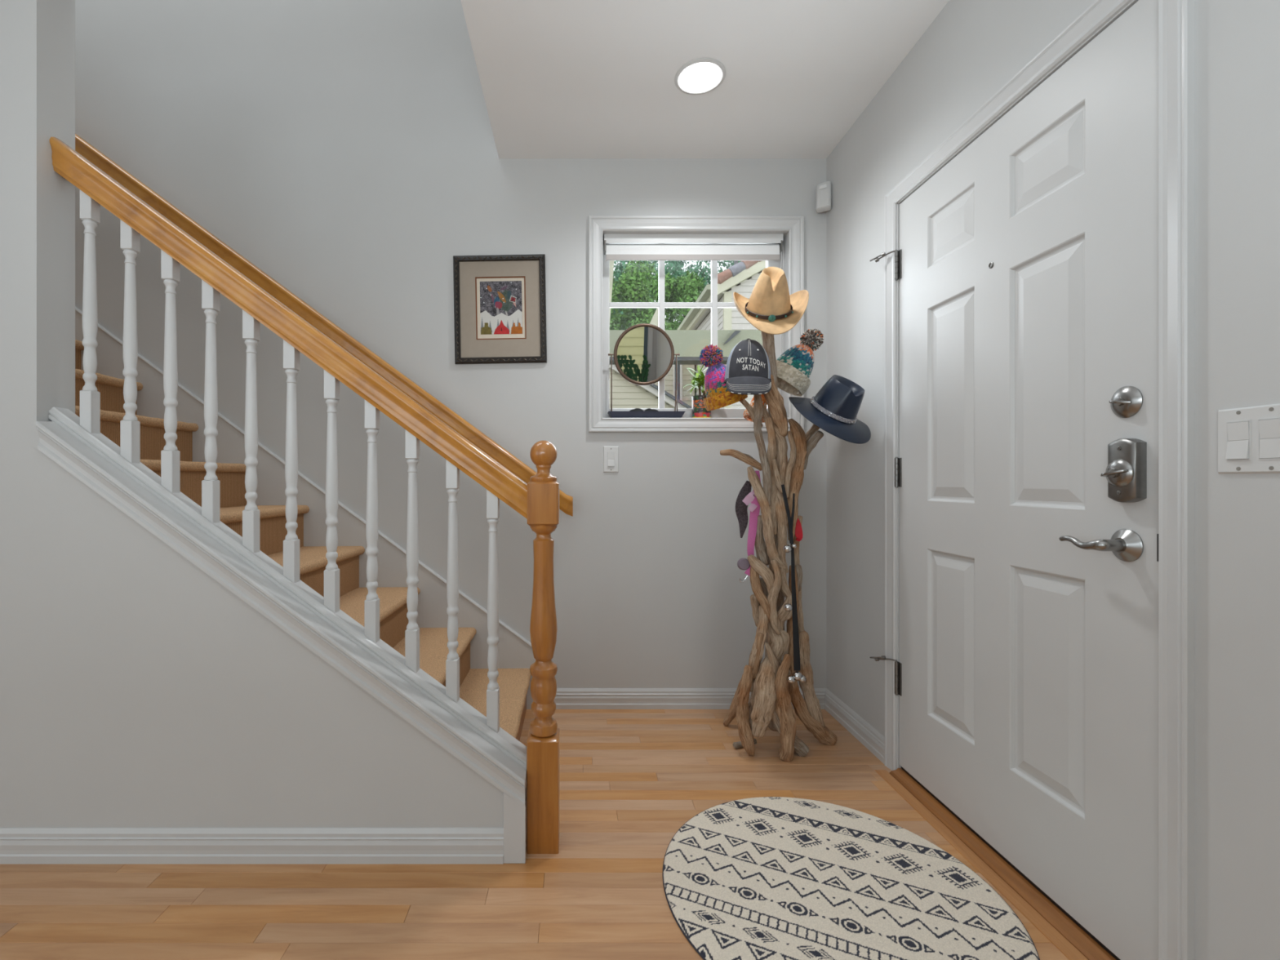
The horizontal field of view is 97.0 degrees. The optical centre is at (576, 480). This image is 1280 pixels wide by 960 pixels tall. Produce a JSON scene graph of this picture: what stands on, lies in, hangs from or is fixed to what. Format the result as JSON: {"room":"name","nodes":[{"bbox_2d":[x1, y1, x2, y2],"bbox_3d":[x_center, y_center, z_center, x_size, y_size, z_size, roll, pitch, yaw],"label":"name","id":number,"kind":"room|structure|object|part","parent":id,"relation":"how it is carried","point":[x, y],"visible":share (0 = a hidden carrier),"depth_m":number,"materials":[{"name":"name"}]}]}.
{"room":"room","nodes":[
{"label":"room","id":0,"kind":"room"},
{"bbox_2d":[0,0,526,838],"bbox_3d":[-1.774,-1.425,1.614,3.252,5.050,0.120,0,0,0],"label":"wall","id":1,"kind":"structure","parent":0,"point":[138,690],"depth_m":1.55,"materials":[{"name":"paint"}]},
{"bbox_2d":[0,827,503,864],"bbox_3d":[-1.800,1.004,1.547,3.200,0.091,0.014,0,0,0],"label":"baseboard","id":2,"kind":"structure","parent":1,"relation":"attached to","point":[18,846],"depth_m":1.54,"materials":[{"name":"paint"}]},
{"bbox_2d":[35,406,526,863],"bbox_3d":[-0.815,0.421,1.611,1.349,1.258,0.155,0,0,0],"label":"trim","id":3,"kind":"structure","parent":1,"relation":"attached to","point":[256,579],"depth_m":1.55,"materials":[{"name":"paint"}]},
{"bbox_2d":[75,0,826,688],"bbox_3d":[-1.200,-1.425,2.669,5.000,5.050,0.150,0,0,0],"label":"wall","id":4,"kind":"structure","parent":0,"point":[346,150],"depth_m":2.59,"materials":[{"name":"paint"}]},
{"bbox_2d":[75,306,535,709],"bbox_3d":[-1.945,-0.383,2.584,3.510,2.886,0.019,0,0,0],"label":"trim","id":5,"kind":"structure","parent":4,"relation":"attached to","point":[514,651],"depth_m":2.58,"materials":[{"name":"paint"}]},
{"bbox_2d":[75,133,573,516],"bbox_3d":[-1.659,-1.084,2.530,3.283,2.490,0.129,0,0,0],"label":"wall handrail","id":6,"kind":"object","parent":4,"relation":"attached to","point":[86,149],"visible":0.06,"depth_m":2.47,"materials":[{"name":"brown wood"}]},
{"bbox_2d":[453,253,546,364],"bbox_3d":[-0.352,-0.784,2.584,0.438,0.510,0.020,-1,0,0],"label":"framed picture","id":7,"kind":"object","parent":4,"relation":"attached to","point":[500,300],"visible":1,"depth_m":2.58,"materials":[{"name":"wood"}]},
{"bbox_2d":[480,280,522,334],"bbox_3d":[-0.347,-0.792,2.587,0.193,0.243,0.001,-1,0,0],"label":"print","id":8,"kind":"object","parent":7,"relation":"attached to","point":[500,301],"depth_m":2.59},
{"bbox_2d":[603,446,618,472],"bbox_3d":[0.158,-0.095,2.589,0.070,0.120,0.010,0,0,0],"label":"light switch","id":9,"kind":"object","parent":4,"relation":"attached to","point":[611,454],"visible":1,"depth_m":2.59,"materials":[{"name":"white plastic"}]},
{"bbox_2d":[554,688,826,709],"bbox_3d":[0.480,1.004,2.587,1.340,0.091,0.014,0,0,0],"label":"baseboard","id":10,"kind":"structure","parent":4,"relation":"attached to","point":[565,698],"depth_m":2.58,"materials":[{"name":"paint"}]},
{"bbox_2d":[588,215,804,431],"bbox_3d":[0.548,-0.715,2.659,0.987,0.990,0.170,0,0,0],"label":"window","id":11,"kind":"structure","parent":4,"relation":"in","point":[722,420],"depth_m":2.58,"materials":[{"name":"paint"}]},
{"bbox_2d":[607,323,684,417],"bbox_3d":[0.325,-0.508,2.641,0.358,0.443,0.082,0,0,0],"label":"mirror","id":12,"kind":"object","parent":11,"relation":"on","point":[644,354],"visible":0.99,"depth_m":2.63,"materials":[{"name":"clear mirror"}]},
{"bbox_2d":[629,408,657,411],"bbox_3d":[0.315,-0.322,2.654,0.146,0.030,0.039,0,0,0],"label":"sunglasses","id":13,"kind":"object","parent":12,"relation":"on","point":[635,409],"visible":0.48,"depth_m":2.64,"materials":[{"name":"black plastic"}]},
{"bbox_2d":[607,411,684,417],"bbox_3d":[0.325,-0.302,2.641,0.358,0.032,0.082,0,0,0],"label":"tray","id":14,"kind":"object","parent":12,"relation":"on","point":[611,414],"depth_m":2.61,"materials":[{"name":"black stone"}]},
{"bbox_3d":[0.535,-0.314,2.705,0.756,0.056,0.040,0,0,0],"label":"rail","id":15,"kind":"part","parent":11,"relation":"part of","materials":[{"name":"paint"}]},
{"bbox_2d":[603,233,783,353],"bbox_3d":[0.547,-0.857,2.643,0.837,0.575,0.057,0,0,0],"label":"roller blind","id":16,"kind":"object","parent":11,"relation":"attached to","point":[617,246],"visible":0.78,"depth_m":2.62,"materials":[{"name":"white fabric"}]},
{"bbox_3d":[0.962,-0.835,2.626,0.006,0.531,0.009,0,0,21],"label":"pull chain","id":17,"kind":"part","parent":16,"relation":"part of","materials":[{"name":"white plastic"}]},
{"bbox_2d":[683,364,711,417],"bbox_3d":[0.603,-0.414,2.640,0.202,0.256,0.136,0,0,22],"label":"potted plant","id":18,"kind":"object","parent":11,"relation":"on","point":[699,410],"visible":0.64,"depth_m":2.62,"materials":[{"name":"green plant"}]},
{"bbox_3d":[0.585,-0.339,2.640,0.090,0.105,0.090,0,0,0],"label":"pot","id":19,"kind":"part","parent":18,"relation":"part of","materials":[{"name":"multicoloured ceramic"}]},
{"bbox_2d":[815,181,831,213],"bbox_3d":[1.118,-1.280,2.547,0.062,0.123,0.048,0,0,35],"label":"sensor","id":20,"kind":"object","parent":4,"relation":"attached to","point":[824,190],"visible":1,"depth_m":2.53,"materials":[{"name":"white plastic"}]},
{"bbox_2d":[0,709,1069,959],"bbox_3d":[-1.125,1.080,-0.209,4.550,0.060,5.605,0,0,0],"label":"floor","id":21,"kind":"structure","parent":0,"point":[630,780],"depth_m":1.45,"materials":[{"name":"brown wood"}]},
{"bbox_2d":[75,339,531,741],"bbox_3d":[-1.874,-0.166,2.127,3.341,2.432,0.904,0,0,0],"label":"staircase","id":22,"kind":"structure","parent":21,"relation":"on","point":[513,683],"depth_m":2.33,"materials":[{"name":"brown wood"}]},
{"bbox_2d":[49,137,559,853],"bbox_3d":[-0.770,0.034,1.627,1.439,2.031,0.090,0,0,0],"label":"banister","id":23,"kind":"object","parent":21,"relation":"on","point":[537,500],"visible":0.99,"depth_m":1.61,"materials":[{"name":"brown wood"}]},
{"bbox_3d":[-0.814,-0.434,1.626,1.350,1.094,0.069,0,0,0],"label":"handrail","id":24,"kind":"part","parent":23,"relation":"part of","materials":[{"name":"brown wood"}]},
{"bbox_3d":[-0.096,0.527,1.627,0.090,1.045,0.090,0,0,0],"label":"newel post","id":25,"kind":"part","parent":23,"relation":"part of","materials":[{"name":"brown wood"}]},
{"bbox_2d":[720,331,837,761],"bbox_3d":[0.761,0.215,2.148,0.442,1.682,0.423,0,0,22],"label":"coat rack","id":26,"kind":"object","parent":21,"relation":"on","point":[770,705],"depth_m":2.16,"materials":[{"name":"brown wood"}]},
{"bbox_2d":[698,343,747,411],"bbox_3d":[0.595,-0.413,2.297,0.197,0.267,0.175,0,0,0],"label":"hat","id":27,"kind":"object","parent":26,"relation":"hanging from","point":[717,396],"visible":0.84,"depth_m":2.24,"materials":[{"name":"multicoloured fabric"}]},
{"bbox_3d":[0.597,-0.391,2.296,0.154,0.167,0.146,0,0,0],"label":"crown","id":28,"kind":"part","parent":27,"relation":"part of","materials":[{"name":"multicoloured fabric"}]},
{"bbox_3d":[0.598,-0.455,2.167,0.090,0.157,0.087,0,0,-19],"label":"panel","id":29,"kind":"part","parent":26,"relation":"part of","materials":[{"name":"grey fabric"}]},
{"bbox_3d":[0.621,-0.455,2.091,0.086,0.158,0.071,0,0,-18],"label":"panel","id":30,"kind":"part","parent":26,"relation":"part of","materials":[{"name":"black fabric"}]},
{"bbox_2d":[735,480,751,537],"bbox_3d":[0.653,0.115,2.203,0.065,0.225,0.019,0,0,0],"label":"patterned scarf","id":31,"kind":"object","parent":26,"relation":"hanging from","point":[741,512],"visible":0.93,"depth_m":2.20,"materials":[{"name":"fabric"}]},
{"bbox_3d":[0.643,-0.421,2.114,0.178,0.234,0.224,0,0,0],"label":"trucker cap","id":32,"kind":"part","parent":26,"relation":"part of","materials":[{"name":"black fabric"}]},
{"bbox_2d":[737,471,760,582],"bbox_3d":[0.670,0.180,2.185,0.092,0.433,0.030,0,0,9],"label":"leash","id":33,"kind":"object","parent":26,"relation":"hanging from","point":[744,564],"visible":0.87,"depth_m":2.18,"materials":[{"name":"pink fabric"}]},
{"bbox_2d":[743,394,766,422],"bbox_3d":[0.766,-0.336,2.402,0.104,0.179,0.105,0,0,0],"label":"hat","id":34,"kind":"object","parent":26,"relation":"hanging from","point":[746,415],"visible":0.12,"depth_m":2.39,"materials":[{"name":"orange fabric"}]},
{"bbox_3d":[0.771,-0.322,2.405,0.085,0.117,0.081,0,0,0],"label":"crown","id":35,"kind":"part","parent":34,"relation":"part of","materials":[{"name":"orange fabric"}]},
{"bbox_3d":[0.674,-0.452,2.087,0.069,0.161,0.084,0,0,16],"label":"panel","id":36,"kind":"part","parent":26,"relation":"part of","materials":[{"name":"black fabric"}]},
{"bbox_3d":[0.707,-0.452,2.141,0.080,0.162,0.094,0,0,40],"label":"panel","id":37,"kind":"part","parent":26,"relation":"part of","materials":[{"name":"grey fabric"}]},
{"bbox_2d":[733,266,808,334],"bbox_3d":[0.739,-0.673,2.201,0.276,0.283,0.296,0,0,0],"label":"cowboy hat","id":38,"kind":"object","parent":26,"relation":"on","point":[771,308],"visible":1,"depth_m":2.10,"materials":[{"name":"fabric"}]},
{"bbox_3d":[0.744,-0.705,2.163,0.165,0.218,0.211,0,0,0],"label":"crown","id":39,"kind":"part","parent":38,"relation":"part of","materials":[{"name":"fabric"}]},
{"bbox_2d":[781,484,806,683],"bbox_3d":[0.801,0.383,2.079,0.088,0.734,0.034,0,0,0],"label":"strap","id":40,"kind":"object","parent":26,"relation":"hanging from","point":[797,675],"visible":1,"depth_m":2.08,"materials":[{"name":"fabric"}]},
{"bbox_2d":[795,517,802,541],"bbox_3d":[0.868,0.187,2.215,0.037,0.108,0.017,0,0,0],"label":"tag","id":41,"kind":"object","parent":26,"relation":"hanging from","point":[798,531],"visible":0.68,"depth_m":2.21,"materials":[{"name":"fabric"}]},
{"bbox_2d":[776,328,823,396],"bbox_3d":[0.891,-0.483,2.326,0.237,0.276,0.191,0,0,0],"label":"hat","id":42,"kind":"object","parent":26,"relation":"hanging from","point":[794,366],"visible":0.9,"depth_m":2.27,"materials":[{"name":"multicoloured fabric"}]},
{"bbox_3d":[0.886,-0.467,2.326,0.173,0.179,0.158,0,0,0],"label":"crown","id":43,"kind":"part","parent":42,"relation":"part of","materials":[{"name":"multicoloured fabric"}]},
{"bbox_2d":[788,374,871,444],"bbox_3d":[0.957,-0.262,2.138,0.307,0.265,0.293,0,0,0],"label":"felt hat","id":44,"kind":"object","parent":26,"relation":"hanging from","point":[834,409],"visible":1,"depth_m":2.04,"materials":[{"name":"fabric"}]},
{"bbox_3d":[0.969,-0.299,2.100,0.170,0.191,0.197,0,0,0],"label":"crown","id":45,"kind":"part","parent":44,"relation":"part of","materials":[{"name":"blue fabric"}]},
{"bbox_2d":[662,796,1039,959],"bbox_3d":[0.645,1.045,1.437,0.843,0.010,0.843,0,0,36],"label":"round rug","id":46,"kind":"object","parent":21,"relation":"on","point":[764,877],"visible":1,"depth_m":1.43,"materials":[{"name":"beige fabric"}]},
{"bbox_2d":[460,0,949,158],"bbox_3d":[-1.125,-1.530,-0.203,4.550,0.100,5.594,0,0,0],"label":"ceiling","id":47,"kind":"structure","parent":0,"point":[559,78],"depth_m":2.03,"materials":[{"name":"paint"}]},
{"bbox_2d":[674,57,725,94],"bbox_3d":[0.453,-1.527,2.067,0.184,0.106,0.184,0,0,0],"label":"recessed light","id":48,"kind":"object","parent":47,"relation":"in","point":[700,76],"visible":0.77,"depth_m":2.11,"materials":[{"name":"white plastic"}]},
{"bbox_2d":[826,0,1279,959],"bbox_3d":[1.225,-0.240,-0.278,0.150,2.680,5.744,0,0,0],"label":"wall","id":49,"kind":"structure","parent":0,"point":[971,49],"depth_m":1.02,"materials":[{"name":"paint"}]},
{"bbox_2d":[824,688,884,764],"bbox_3d":[1.143,1.004,2.334,0.014,0.091,0.520,0,0,0],"label":"baseboard","id":50,"kind":"structure","parent":49,"relation":"attached to","point":[868,736],"depth_m":2.30,"materials":[{"name":"paint"}]},
{"bbox_2d":[869,0,1195,959],"bbox_3d":[1.189,0.001,1.553,0.222,2.099,1.066,0,0,0],"label":"door","id":51,"kind":"structure","parent":49,"relation":"in","point":[1038,657],"depth_m":1.35,"materials":[{"name":"paint"}]},
{"bbox_3d":[1.157,-0.779,1.741,0.010,0.171,0.220,0,0,0],"label":"panel","id":52,"kind":"part","parent":51,"relation":"part of","materials":[{"name":"paint"}]},
{"bbox_3d":[1.157,-0.247,1.741,0.010,0.631,0.220,0,0,0],"label":"panel","id":53,"kind":"part","parent":51,"relation":"part of","materials":[{"name":"paint"}]},
{"bbox_3d":[1.157,0.498,1.741,0.010,0.544,0.220,0,0,0],"label":"panel","id":54,"kind":"part","parent":51,"relation":"part of","materials":[{"name":"paint"}]},
{"bbox_3d":[1.157,-0.779,1.388,0.010,0.171,0.224,0,0,0],"label":"panel","id":55,"kind":"part","parent":51,"relation":"part of","materials":[{"name":"paint"}]},
{"bbox_3d":[1.157,-0.247,1.388,0.010,0.631,0.224,0,0,0],"label":"panel","id":56,"kind":"part","parent":51,"relation":"part of","materials":[{"name":"paint"}]},
{"bbox_3d":[1.157,0.498,1.388,0.010,0.544,0.224,0,0,0],"label":"panel","id":57,"kind":"part","parent":51,"relation":"part of","materials":[{"name":"paint"}]},
{"bbox_3d":[1.114,0.137,1.224,0.055,0.026,0.116,0,0,0],"label":"lever","id":58,"kind":"part","parent":51,"relation":"part of","materials":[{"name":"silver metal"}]},
{"bbox_2d":[1217,403,1279,474],"bbox_3d":[1.145,-0.068,0.951,0.010,0.114,0.116,0,0,0],"label":"light switch","id":59,"kind":"object","parent":49,"relation":"attached to","point":[1249,437],"visible":1,"depth_m":0.96,"materials":[{"name":"white plastic"}]},
{"bbox_3d":[1.144,-0.068,0.974,0.002,0.069,0.036,0,0,0],"label":"switch frame","id":60,"kind":"part","parent":59,"relation":"part of","materials":[{"name":"white plastic"}]},
{"bbox_3d":[1.144,-0.068,0.928,0.002,0.069,0.036,0,0,0],"label":"switch frame","id":61,"kind":"part","parent":59,"relation":"part of","materials":[{"name":"white plastic"}]},
{"label":"outside","id":62,"kind":"structure","parent":0,"visible":0},
{"bbox_3d":[3.000,1.475,16.380,22.000,0.150,27.240,0,0,0],"label":"ground","id":63,"kind":"structure","parent":62,"visible":0},
{"bbox_2d":[609,260,613,318],"bbox_3d":[0.163,0.028,3.320,0.125,2.744,0.040,0,0,0],"label":"post","id":64,"kind":"object","parent":63,"relation":"on","point":[611,262],"visible":0.02,"depth_m":3.30,"materials":[{"name":"white wood"}]},
{"bbox_2d":[609,272,672,329],"bbox_3d":[1.059,-1.933,14.608,3.194,6.814,2.363,0,0,-19],"label":"tree","id":65,"kind":"object","parent":63,"relation":"on","point":[629,288],"visible":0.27,"depth_m":14.32,"materials":[{"name":"green plant"}]},
{"bbox_2d":[610,260,685,329],"bbox_3d":[1.702,-5.379,26.971,7.531,13.704,4.544,0,0,0],"label":"tree","id":66,"kind":"object","parent":63,"relation":"on","point":[617,274],"visible":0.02,"depth_m":26.28,"materials":[{"name":"green plant"}]},
{"bbox_2d":[609,364,692,408],"bbox_3d":[0.000,-0.734,9.375,4.400,4.269,1.050,0,0,0],"label":"building","id":67,"kind":"structure","parent":63,"relation":"on","point":[625,394],"depth_m":8.99,"materials":[{"name":"beige"}]},
{"bbox_2d":[621,260,706,329],"bbox_3d":[3.679,-3.010,18.144,4.423,8.960,3.046,0,0,0],"label":"tree","id":68,"kind":"object","parent":63,"relation":"on","point":[680,289],"visible":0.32,"depth_m":17.62,"materials":[{"name":"green plant"}]},
{"bbox_2d":[654,364,694,407],"bbox_3d":[-0.100,-0.675,11.465,4.800,4.150,1.070,0,0,0],"label":"building","id":69,"kind":"structure","parent":63,"relation":"on","point":[684,375],"depth_m":10.99,"materials":[{"name":"beige"}]},
{"bbox_3d":[1.957,-1.950,10.975,0.104,1.200,0.030,0,0,0],"label":"pane","id":70,"kind":"part","parent":69,"relation":"part of","materials":[{"name":"clear glass"}]},
{"bbox_2d":[609,307,762,364],"bbox_3d":[1.050,-0.017,4.560,3.700,2.834,0.200,0,0,0],"label":"house wall","id":71,"kind":"structure","parent":63,"relation":"on","point":[689,344],"depth_m":4.50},
{"bbox_2d":[656,260,741,291],"bbox_3d":[5.096,-4.222,22.182,3.869,11.390,2.707,0,0,-19],"label":"tree","id":72,"kind":"object","parent":63,"relation":"on","point":[677,264],"visible":0.1,"depth_m":21.79,"materials":[{"name":"green plant"}]},
{"bbox_2d":[676,260,765,408],"bbox_3d":[4.730,-1.682,11.221,5.340,6.164,4.758,0,0,0],"label":"house","id":73,"kind":"structure","parent":63,"relation":"on","point":[741,277],"depth_m":8.99,"materials":[{"name":"white wood"}]}
]}

